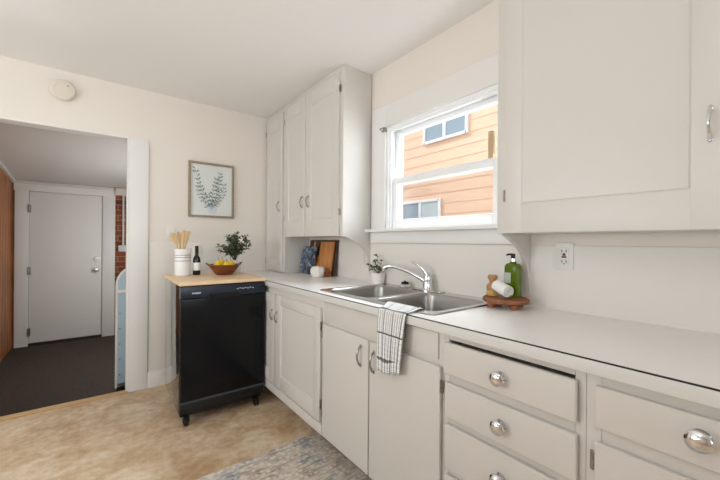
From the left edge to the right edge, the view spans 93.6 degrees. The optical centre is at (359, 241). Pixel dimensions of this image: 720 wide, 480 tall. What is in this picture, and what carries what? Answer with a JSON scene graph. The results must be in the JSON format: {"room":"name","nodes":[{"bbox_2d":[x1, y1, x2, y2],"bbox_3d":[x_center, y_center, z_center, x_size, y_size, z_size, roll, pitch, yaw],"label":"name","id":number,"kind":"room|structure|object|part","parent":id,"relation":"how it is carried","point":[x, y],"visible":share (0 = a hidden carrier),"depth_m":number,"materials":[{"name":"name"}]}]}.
{"room":"kitchen","nodes":[
{"label":"kitchen","id":0,"kind":"room"},
{"bbox_2d":[0,168,12,361],"bbox_3d":[-3.602,0.116,3.183,0.078,2.460,2.663,0,0,-38],"label":"wall","id":1,"kind":"structure","parent":0,"point":[6,186],"depth_m":3.98,"materials":[{"name":"orange wood"}]},
{"bbox_2d":[0,160,114,190],"bbox_3d":[-3.147,-0.904,3.533,1.065,0.335,2.653,0,0,-38],"label":"trim","id":2,"kind":"structure","parent":1,"relation":"attached to","point":[4,169],"depth_m":4.42,"materials":[{"name":"beige wood"}]},
{"bbox_2d":[0,335,124,416],"bbox_3d":[-2.889,1.376,3.738,1.900,0.050,2.863,0,0,-38],"label":"floor","id":3,"kind":"structure","parent":0,"point":[44,375],"depth_m":3.47,"materials":[{"name":"grey carpet"}]},
{"bbox_2d":[115,269,125,390],"bbox_3d":[-2.114,0.789,3.179,0.305,1.136,0.050,0,0,-38],"label":"ironing board","id":4,"kind":"object","parent":3,"relation":"on","point":[120,286],"visible":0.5,"depth_m":3.10,"materials":[{"name":"blue fabric"}]},
{"bbox_2d":[0,123,126,188],"bbox_3d":[-2.902,-0.967,3.778,1.900,0.405,2.763,0,0,-38],"label":"ceiling","id":5,"kind":"structure","parent":0,"point":[28,153],"depth_m":3.64,"materials":[{"name":"white paint"}]},
{"bbox_2d":[11,183,115,347],"bbox_3d":[-4.029,0.212,4.598,1.130,2.260,0.100,0,0,-38],"label":"wall","id":6,"kind":"structure","parent":0,"point":[13,193],"depth_m":4.27,"materials":[{"name":"white paint"}]},
{"bbox_2d":[14,183,115,347],"bbox_3d":[-3.948,0.300,4.567,1.042,2.087,0.128,0,0,-38],"label":"door","id":7,"kind":"structure","parent":6,"relation":"in","point":[64,237],"depth_m":4.55,"materials":[{"name":"white paint"}]},
{"bbox_3d":[-3.981,1.328,4.589,0.752,0.030,0.042,0,0,-38],"label":"sill","id":8,"kind":"part","parent":7,"relation":"part of","materials":[{"name":"black laminate"}]},
{"bbox_3d":[-3.975,0.329,4.591,0.740,1.957,0.038,0,0,-38],"label":"panel","id":9,"kind":"part","parent":7,"relation":"part of","materials":[{"name":"white paint"}]},
{"bbox_2d":[115,195,125,283],"bbox_3d":[-3.270,0.218,5.170,0.770,2.260,0.120,0,0,-38],"label":"brick wall","id":10,"kind":"structure","parent":0,"point":[120,257],"depth_m":4.92,"materials":[{"name":"red brick"}]},
{"bbox_2d":[115,188,125,195],"bbox_3d":[-3.466,-0.726,4.913,0.145,0.105,0.040,0,0,-38],"label":"trim","id":11,"kind":"structure","parent":10,"relation":"attached to","point":[118,191],"depth_m":4.89,"materials":[{"name":"beige wood"}]},
{"bbox_2d":[118,245,125,251],"bbox_3d":[-3.450,0.094,4.921,0.110,0.095,0.064,0,0,-38],"label":"junction box","id":12,"kind":"object","parent":10,"relation":"attached to","point":[121,248],"visible":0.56,"depth_m":4.89,"materials":[{"name":"grey"}]},
{"bbox_2d":[122,196,124,244],"bbox_3d":[-3.451,-0.333,4.930,0.040,0.760,0.033,0,0,-38],"label":"conduit pipe","id":13,"kind":"object","parent":10,"relation":"attached to","point":[123,197],"visible":1,"depth_m":4.92,"materials":[{"name":"beige metal"}]},
{"bbox_2d":[0,56,266,371],"bbox_3d":[-2.180,-0.024,2.520,3.820,2.440,0.120,0,0,-38],"label":"wall","id":14,"kind":"structure","parent":0,"point":[177,131],"depth_m":2.86,"materials":[{"name":"white paint"}]},
{"bbox_2d":[49,79,75,100],"bbox_3d":[-2.145,-1.097,2.441,0.148,0.148,0.039,0,0,-38],"label":"smoke detector","id":15,"kind":"object","parent":14,"relation":"attached to","point":[61,89],"visible":1,"depth_m":2.43,"materials":[{"name":"beige plastic"}]},
{"bbox_2d":[0,390,127,420],"bbox_3d":[-2.213,1.190,2.426,0.908,0.012,0.060,0,0,-38],"label":"threshold strip","id":16,"kind":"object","parent":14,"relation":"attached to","point":[16,415],"depth_m":2.45,"materials":[{"name":"brown wood"}]},
{"bbox_2d":[0,116,128,390],"bbox_3d":[-2.244,0.178,2.472,0.904,2.035,0.128,0,0,-38],"label":"trim","id":17,"kind":"structure","parent":14,"relation":"attached to","point":[6,120],"depth_m":2.69,"materials":[{"name":"white paint"}]},
{"bbox_2d":[128,138,148,391],"bbox_3d":[-1.792,0.184,2.735,0.132,2.030,0.016,0,0,-38],"label":"trim","id":18,"kind":"structure","parent":14,"relation":"attached to","point":[138,148],"depth_m":2.73,"materials":[{"name":"white paint"}]},
{"bbox_2d":[147,369,164,387],"bbox_3d":[-1.627,1.135,2.868,0.304,0.130,0.014,0,0,-38],"label":"baseboard","id":19,"kind":"structure","parent":14,"relation":"attached to","point":[154,378],"depth_m":2.81,"materials":[{"name":"white paint"}]},
{"bbox_2d":[166,227,175,238],"bbox_3d":[-1.610,-0.076,2.879,0.070,0.108,0.008,0,0,-38],"label":"switch plate","id":20,"kind":"object","parent":14,"relation":"attached to","point":[169,230],"visible":0.83,"depth_m":2.87,"materials":[{"name":"white plastic"}]},
{"bbox_2d":[193,243,201,254],"bbox_3d":[-1.442,0.065,3.002,0.070,0.107,0.008,0,0,-38],"label":"wall plate","id":21,"kind":"object","parent":14,"relation":"attached to","point":[194,244],"visible":0.73,"depth_m":3.00,"materials":[{"name":"white plastic"}]},
{"bbox_2d":[148,242,265,371],"bbox_3d":[-1.243,0.536,3.166,1.260,1.073,0.006,0,0,-38],"label":"wainscoting","id":22,"kind":"structure","parent":14,"relation":"attached to","point":[161,254],"depth_m":2.84,"materials":[{"name":"beige paint"}]},
{"bbox_2d":[188,160,233,218],"bbox_3d":[-1.344,-0.467,3.070,0.388,0.491,0.023,0,0,-38],"label":"framed picture","id":23,"kind":"object","parent":14,"relation":"attached to","point":[210,185],"visible":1,"depth_m":3.06,"materials":[{"name":"beige wood"}]},
{"bbox_2d":[0,384,371,479],"bbox_3d":[-0.476,1.234,0.263,3.780,0.050,5.587,0,0,-38],"label":"floor","id":24,"kind":"structure","parent":0,"point":[139,434],"depth_m":2.08,"materials":[{"name":"beige tile"}]},
{"bbox_2d":[164,272,265,425],"bbox_3d":[-1.110,0.731,2.565,0.575,0.946,0.648,0,0,-38],"label":"dishwasher","id":25,"kind":"object","parent":24,"relation":"on","point":[215,324],"visible":0.99,"depth_m":2.32,"materials":[{"name":"black metal"}]},
{"bbox_2d":[174,249,190,275],"bbox_3d":[-1.361,0.154,2.595,0.119,0.203,0.119,0,0,-38],"label":"utensil crock","id":26,"kind":"object","parent":25,"relation":"on","point":[182,257],"visible":0.99,"depth_m":2.55,"materials":[{"name":"white ceramic"}]},
{"bbox_2d":[170,233,178,248],"bbox_3d":[-1.378,0.085,2.567,0.013,0.308,0.118,0,0,42],"label":"wooden spatula","id":27,"kind":"object","parent":26,"relation":"in","point":[173,235],"visible":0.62,"depth_m":2.55,"materials":[{"name":"brown wood"}]},
{"bbox_2d":[177,231,180,248],"bbox_3d":[-1.384,0.078,2.607,0.048,0.319,0.014,0,0,-15],"label":"wooden spoon","id":28,"kind":"object","parent":26,"relation":"in","point":[178,232],"visible":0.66,"depth_m":2.60,"materials":[{"name":"brown wood"}]},
{"bbox_2d":[182,230,184,248],"bbox_3d":[-1.349,0.073,2.579,0.025,0.327,0.013,0,0,-38],"label":"wooden turner","id":29,"kind":"object","parent":26,"relation":"in","point":[183,231],"visible":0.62,"depth_m":2.58,"materials":[{"name":"brown wood"}]},
{"bbox_2d":[184,231,189,248],"bbox_3d":[-1.352,0.075,2.612,0.075,0.325,0.013,0,0,-38],"label":"wooden spatula","id":30,"kind":"object","parent":26,"relation":"in","point":[187,233],"visible":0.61,"depth_m":2.62,"materials":[{"name":"brown wood"}]},
{"bbox_2d":[193,246,200,274],"bbox_3d":[-1.278,0.143,2.646,0.055,0.226,0.055,0,0,-38],"label":"wine bottle","id":31,"kind":"object","parent":25,"relation":"on","point":[196,260],"visible":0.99,"depth_m":2.63,"materials":[{"name":"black glass"}]},
{"bbox_3d":[-1.122,1.130,2.583,0.548,0.028,0.548,0,0,-38],"label":"frame","id":32,"kind":"part","parent":25,"relation":"part of","materials":[{"name":"black plastic"}]},
{"bbox_3d":[-0.946,1.080,2.355,0.556,0.074,0.028,0,0,-38],"label":"kick panel","id":33,"kind":"part","parent":25,"relation":"part of","materials":[{"name":"black plastic"}]},
{"bbox_3d":[-0.933,1.044,2.338,0.566,0.014,0.014,0,0,-38],"label":"trim","id":34,"kind":"part","parent":25,"relation":"part of","materials":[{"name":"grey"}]},
{"bbox_3d":[-0.936,0.704,2.346,0.560,0.662,0.030,0,0,-38],"label":"door","id":35,"kind":"part","parent":25,"relation":"part of","materials":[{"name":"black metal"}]},
{"bbox_3d":[-0.933,0.330,2.338,0.558,0.081,0.044,0,0,-38],"label":"control panel","id":36,"kind":"part","parent":25,"relation":"part of","materials":[{"name":"black plastic"}]},
{"bbox_2d":[206,262,241,274],"bbox_3d":[-1.076,0.208,2.682,0.226,0.099,0.224,0,0,5],"label":"fruit bowl","id":37,"kind":"object","parent":25,"relation":"on","point":[217,269],"visible":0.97,"depth_m":2.61,"materials":[{"name":"red wood"}]},
{"bbox_3d":[-0.923,0.363,2.310,0.200,0.028,0.020,0,0,-38],"label":"handle","id":38,"kind":"part","parent":25,"relation":"part of","materials":[{"name":"black plastic"}]},
{"bbox_2d":[217,231,251,272],"bbox_3d":[-1.053,0.082,2.820,0.314,0.352,0.178,0,0,-38],"label":"potted plant","id":39,"kind":"object","parent":25,"relation":"on","point":[234,250],"visible":0.97,"depth_m":2.81,"materials":[{"name":"green plant"}]},
{"bbox_2d":[196,433,369,479],"bbox_3d":[0.115,1.208,1.044,0.720,0.008,2.202,0,0,-38],"label":"area rug","id":40,"kind":"object","parent":24,"relation":"on","point":[311,457],"visible":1,"depth_m":1.81,"materials":[{"name":"grey fabric"}]},
{"bbox_2d":[263,285,324,434],"bbox_3d":[-0.491,0.764,2.704,0.610,0.889,1.633,0,0,-38],"label":"base cabinet","id":41,"kind":"object","parent":24,"relation":"on","point":[294,322],"visible":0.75,"depth_m":2.15,"materials":[{"name":"white paint"}]},
{"bbox_3d":[-0.780,0.689,2.633,0.016,0.641,0.582,0,0,-38],"label":"door","id":42,"kind":"part","parent":41,"relation":"part of","materials":[{"name":"white paint"}]},
{"bbox_3d":[-0.409,0.692,2.151,0.016,0.641,0.622,0,0,-38],"label":"door","id":43,"kind":"part","parent":41,"relation":"part of","materials":[{"name":"white paint"}]},
{"bbox_2d":[239,270,719,408],"bbox_3d":[0.194,0.307,1.830,0.604,0.037,3.861,0,0,-38],"label":"countertop","id":44,"kind":"structure","parent":41,"relation":"on","point":[672,361],"depth_m":1.02,"materials":[{"name":"white laminate"}]},
{"bbox_2d":[299,246,317,273],"bbox_3d":[-0.463,0.160,3.018,0.069,0.244,0.225,0,0,-38],"label":"cookbook","id":45,"kind":"object","parent":44,"relation":"on","point":[309,253],"visible":0.84,"depth_m":3.00,"materials":[{"name":"blue paper"}]},
{"bbox_2d":[310,263,324,276],"bbox_3d":[-0.346,0.229,2.758,0.115,0.108,0.115,0,0,-38],"label":"pumpkin","id":46,"kind":"object","parent":44,"relation":"on","point":[316,271],"visible":1,"depth_m":2.71,"materials":[{"name":"white ceramic"}]},
{"bbox_2d":[310,240,339,275],"bbox_3d":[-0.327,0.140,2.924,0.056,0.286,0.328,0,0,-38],"label":"wooden cutting board","id":47,"kind":"object","parent":44,"relation":"on","point":[325,252],"visible":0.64,"depth_m":2.87,"materials":[{"name":"orange wood"}]},
{"bbox_2d":[325,269,329,276],"bbox_3d":[-0.266,0.253,2.765,0.048,0.061,0.048,0,0,-38],"label":"wooden ornament","id":48,"kind":"object","parent":44,"relation":"on","point":[327,271],"visible":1,"depth_m":2.75,"materials":[{"name":"brown wood"}]},
{"bbox_2d":[366,254,387,283],"bbox_3d":[0.121,0.185,2.337,0.200,0.204,0.114,0,0,31],"label":"potted plant","id":49,"kind":"object","parent":44,"relation":"on","point":[377,277],"visible":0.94,"depth_m":2.31,"materials":[{"name":"green plant"}]},
{"bbox_3d":[0.126,0.250,2.339,0.093,0.074,0.093,0,0,-38],"label":"pot","id":50,"kind":"part","parent":49,"relation":"part of","materials":[{"name":"white ceramic"}]},
{"bbox_2d":[320,283,486,315],"bbox_3d":[0.227,0.369,1.821,0.534,0.172,0.870,0,0,-38],"label":"sink","id":51,"kind":"object","parent":44,"relation":"in","point":[434,304],"visible":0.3,"depth_m":1.84,"materials":[{"name":"silver metal"}]},
{"bbox_3d":[0.082,0.368,1.974,0.407,0.171,0.381,0,0,-38],"label":"bowl","id":52,"kind":"part","parent":51,"relation":"part of","materials":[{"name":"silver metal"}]},
{"bbox_2d":[377,301,424,374],"bbox_3d":[0.158,0.414,1.464,0.158,0.280,0.233,0,0,-38],"label":"dish towel","id":53,"kind":"object","parent":51,"relation":"hanging from","point":[392,315],"visible":0.99,"depth_m":1.39,"materials":[{"name":"white fabric"}]},
{"bbox_2d":[399,281,410,287],"bbox_3d":[0.282,0.263,2.122,0.072,0.040,0.072,0,0,-38],"label":"strainer","id":54,"kind":"object","parent":51,"relation":"on","point":[404,284],"visible":1,"depth_m":2.10,"materials":[{"name":"silver metal"}]},
{"bbox_3d":[0.338,0.370,1.642,0.407,0.171,0.381,0,0,-38],"label":"bowl","id":55,"kind":"part","parent":51,"relation":"part of","materials":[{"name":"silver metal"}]},
{"bbox_2d":[382,261,444,292],"bbox_3d":[0.325,0.199,2.020,0.390,0.168,0.119,0,0,34],"label":"kitchen faucet","id":56,"kind":"object","parent":44,"relation":"on","point":[426,279],"visible":1,"depth_m":1.98,"materials":[{"name":"silver metal"}]},
{"bbox_3d":[0.267,0.194,2.026,0.291,0.112,0.028,0,0,22],"label":"spout","id":57,"kind":"part","parent":56,"relation":"part of","materials":[{"name":"silver metal"}]},
{"bbox_3d":[0.358,0.160,1.992,0.114,0.090,0.040,0,0,26],"label":"lever","id":58,"kind":"part","parent":56,"relation":"part of","materials":[{"name":"silver metal"}]},
{"bbox_2d":[482,294,529,309],"bbox_3d":[0.653,0.269,1.518,0.196,0.043,0.196,0,0,-38],"label":"wooden riser","id":59,"kind":"object","parent":44,"relation":"on","point":[514,303],"visible":0.94,"depth_m":1.46,"materials":[{"name":"brown wood"}]},
{"bbox_2d":[486,274,498,295],"bbox_3d":[0.615,0.199,1.571,0.056,0.096,0.056,0,0,-38],"label":"dish brush","id":60,"kind":"object","parent":59,"relation":"on","point":[491,277],"visible":0.77,"depth_m":1.55,"materials":[{"name":"beige wood"}]},
{"bbox_2d":[492,280,513,296],"bbox_3d":[0.627,0.204,1.489,0.054,0.068,0.087,0,0,-17],"label":"cloth","id":61,"kind":"object","parent":59,"relation":"on","point":[498,286],"visible":1,"depth_m":1.46,"materials":[{"name":"white fabric"}]},
{"bbox_2d":[504,253,521,296],"bbox_3d":[0.696,0.149,1.540,0.052,0.196,0.067,0,0,-38],"label":"soap bottle","id":62,"kind":"object","parent":59,"relation":"on","point":[512,270],"visible":0.93,"depth_m":1.52,"materials":[{"name":"green plastic"}]},
{"bbox_2d":[321,302,444,479],"bbox_3d":[0.260,0.769,1.723,0.617,0.889,0.843,0,0,-38],"label":"base cabinet","id":63,"kind":"object","parent":24,"relation":"on","point":[391,427],"visible":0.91,"depth_m":1.48,"materials":[{"name":"white paint"}]},
{"bbox_3d":[-0.081,0.764,1.722,0.018,0.621,0.404,0,0,-38],"label":"door","id":64,"kind":"part","parent":63,"relation":"part of","materials":[{"name":"white paint"}]},
{"bbox_3d":[-0.007,0.537,1.591,0.030,0.108,0.012,0,0,-38],"label":"handle","id":65,"kind":"part","parent":63,"relation":"part of","materials":[{"name":"silver metal"}]},
{"bbox_3d":[0.052,0.540,1.514,0.030,0.108,0.012,0,0,-38],"label":"handle","id":66,"kind":"part","parent":63,"relation":"part of","materials":[{"name":"silver metal"}]},
{"bbox_3d":[0.171,0.766,1.395,0.018,0.621,0.405,0,0,-38],"label":"door","id":67,"kind":"part","parent":63,"relation":"part of","materials":[{"name":"white paint"}]},
{"bbox_2d":[444,334,586,479],"bbox_3d":[0.647,0.772,1.210,0.630,0.889,0.453,0,0,-38],"label":"base cabinet","id":68,"kind":"object","parent":24,"relation":"on","point":[509,415],"visible":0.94,"depth_m":1.02,"materials":[{"name":"white paint"}]},
{"bbox_3d":[0.633,0.941,1.202,0.519,0.221,0.422,0,0,-38],"label":"drawer","id":69,"kind":"part","parent":68,"relation":"part of","materials":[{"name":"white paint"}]},
{"bbox_3d":[0.417,0.727,1.028,0.038,0.046,0.046,0,0,-38],"label":"knob","id":70,"kind":"part","parent":68,"relation":"part of","materials":[{"name":"silver metal"}]},
{"bbox_3d":[0.418,0.563,1.028,0.038,0.046,0.046,0,0,-38],"label":"knob","id":71,"kind":"part","parent":68,"relation":"part of","materials":[{"name":"silver metal"}]},
{"bbox_3d":[0.416,0.415,1.026,0.038,0.046,0.046,0,0,-38],"label":"knob","id":72,"kind":"part","parent":68,"relation":"part of","materials":[{"name":"silver metal"}]},
{"bbox_3d":[0.635,0.728,1.202,0.519,0.154,0.422,0,0,-38],"label":"drawer","id":73,"kind":"part","parent":68,"relation":"part of","materials":[{"name":"white paint"}]},
{"bbox_3d":[0.635,0.415,1.201,0.523,0.111,0.422,0,0,-38],"label":"drawer","id":74,"kind":"part","parent":68,"relation":"part of","materials":[{"name":"white paint"}]},
{"bbox_3d":[0.636,0.564,1.202,0.519,0.122,0.422,0,0,-38],"label":"drawer","id":75,"kind":"part","parent":68,"relation":"part of","materials":[{"name":"white paint"}]},
{"bbox_2d":[586,373,719,479],"bbox_3d":[1.057,0.775,0.682,0.624,0.889,0.884,0,0,-38],"label":"base cabinet","id":76,"kind":"object","parent":24,"relation":"on","point":[634,432],"visible":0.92,"depth_m":0.77,"materials":[{"name":"white paint"}]},
{"bbox_3d":[0.703,0.789,0.705,0.016,0.576,0.371,0,0,-38],"label":"door","id":77,"kind":"part","parent":76,"relation":"part of","materials":[{"name":"white paint"}]},
{"bbox_3d":[0.687,0.403,0.686,0.038,0.046,0.046,0,0,-38],"label":"knob","id":78,"kind":"part","parent":76,"relation":"part of","materials":[{"name":"silver metal"}]},
{"bbox_2d":[0,0,494,118],"bbox_3d":[-0.474,-1.292,0.251,3.940,0.120,5.787,0,0,-38],"label":"ceiling","id":79,"kind":"structure","parent":0,"point":[250,57],"depth_m":2.06,"materials":[{"name":"white paint"}]},
{"bbox_2d":[309,0,719,246],"bbox_3d":[0.976,0.024,1.437,0.140,2.490,5.687,0,0,-38],"label":"wall","id":80,"kind":"structure","parent":0,"point":[475,38],"depth_m":1.86,"materials":[{"name":"white paint"}]},
{"bbox_2d":[265,106,308,272],"bbox_3d":[-0.725,-0.476,3.285,0.290,1.512,0.422,0,0,-38],"label":"upper cabinet","id":81,"kind":"object","parent":80,"relation":"attached to","point":[283,254],"visible":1,"depth_m":3.16,"materials":[{"name":"white paint"}]},
{"bbox_3d":[-0.812,-0.455,3.222,0.018,1.448,0.364,0,0,-38],"label":"door","id":82,"kind":"part","parent":81,"relation":"part of","materials":[{"name":"white paint"}]},
{"bbox_2d":[284,64,371,275],"bbox_3d":[-0.315,-0.489,2.754,0.292,1.478,0.916,0,0,-38],"label":"upper cabinet","id":83,"kind":"object","parent":80,"relation":"attached to","point":[328,126],"visible":1,"depth_m":2.46,"materials":[{"name":"white paint"}]},
{"bbox_3d":[-0.552,-0.615,2.886,0.018,1.138,0.378,0,0,-38],"label":"door","id":84,"kind":"part","parent":83,"relation":"part of","materials":[{"name":"white paint"}]},
{"bbox_3d":[-0.288,-0.613,2.543,0.018,1.138,0.476,0,0,-38],"label":"door","id":85,"kind":"part","parent":83,"relation":"part of","materials":[{"name":"white paint"}]},
{"bbox_2d":[365,53,511,243],"bbox_3d":[0.459,-0.468,2.062,0.202,0.953,1.132,0,0,-38],"label":"window","id":86,"kind":"structure","parent":80,"relation":"in","point":[388,225],"depth_m":2.06,"materials":[{"name":"white paint"}]},
{"bbox_3d":[0.482,-0.264,2.046,0.034,0.351,0.815,0,0,-38],"label":"sash","id":87,"kind":"part","parent":86,"relation":"part of","materials":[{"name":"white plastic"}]},
{"bbox_3d":[0.514,-0.585,2.070,0.034,0.381,0.815,0,0,-38],"label":"sash","id":88,"kind":"part","parent":86,"relation":"part of","materials":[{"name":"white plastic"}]},
{"bbox_2d":[488,130,494,158],"bbox_3d":[0.692,-0.511,1.779,0.022,0.144,0.029,0,0,-38],"label":"wooden block","id":89,"kind":"object","parent":86,"relation":"on","point":[491,134],"visible":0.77,"depth_m":1.77,"materials":[{"name":"beige wood"}]},
{"bbox_2d":[309,243,719,333],"bbox_3d":[0.528,0.164,1.897,0.006,0.303,4.161,0,0,-38],"label":"backsplash","id":90,"kind":"structure","parent":80,"relation":"attached to","point":[677,287],"depth_m":1.36,"materials":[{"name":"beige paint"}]},
{"bbox_2d":[556,243,573,269],"bbox_3d":[0.870,0.061,1.441,0.012,0.115,0.070,0,0,-38],"label":"wall outlet","id":91,"kind":"object","parent":80,"relation":"attached to","point":[564,251],"visible":1,"depth_m":1.44,"materials":[{"name":"white plastic"}]},
{"bbox_2d":[559,247,568,264],"bbox_3d":[0.868,0.061,1.439,0.004,0.075,0.036,0,0,-38],"label":"receptacle","id":92,"kind":"object","parent":91,"relation":"attached to","point":[563,251],"depth_m":1.44,"materials":[{"name":"white plastic"}]},
{"bbox_2d":[497,0,719,297],"bbox_3d":[1.109,-0.479,0.899,0.300,1.478,1.476,0,0,-38],"label":"upper cabinet","id":93,"kind":"object","parent":80,"relation":"attached to","point":[609,110],"visible":1,"depth_m":1.11,"materials":[{"name":"white paint"}]},
{"bbox_3d":[0.936,-0.321,0.906,0.036,0.103,0.012,0,0,-38],"label":"handle","id":94,"kind":"part","parent":93,"relation":"part of","materials":[{"name":"silver metal"}]},
{"label":"outside","id":95,"kind":"structure","parent":0,"visible":0},
{"bbox_3d":[0.897,1.869,7.012,50.000,0.100,50.000,0,0,-38],"label":"ground","id":96,"kind":"structure","parent":95,"visible":0},
{"bbox_2d":[402,104,496,218],"bbox_3d":[1.587,-1.491,6.263,0.260,6.630,16.000,0,0,-38],"label":"neighboring house","id":97,"kind":"structure","parent":96,"relation":"on","point":[463,139],"depth_m":6.06,"materials":[{"name":"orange wood"}]},
{"bbox_3d":[1.030,-0.618,6.807,0.008,0.295,0.425,0,0,-38],"label":"pane","id":98,"kind":"part","parent":97,"relation":"part of","materials":[{"name":"blue glass"}]},
{"bbox_3d":[1.326,-0.616,6.423,0.008,0.295,0.425,0,0,-38],"label":"pane","id":99,"kind":"part","parent":97,"relation":"part of","materials":[{"name":"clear glass"}]},
{"bbox_3d":[1.393,-2.108,6.350,0.008,0.380,0.420,0,0,-38],"label":"pane","id":100,"kind":"part","parent":97,"relation":"part of","materials":[{"name":"blue glass"}]},
{"bbox_3d":[1.686,-2.106,5.969,0.008,0.380,0.420,0,0,-38],"label":"pane","id":101,"kind":"part","parent":97,"relation":"part of","materials":[{"name":"blue glass"}]}
]}

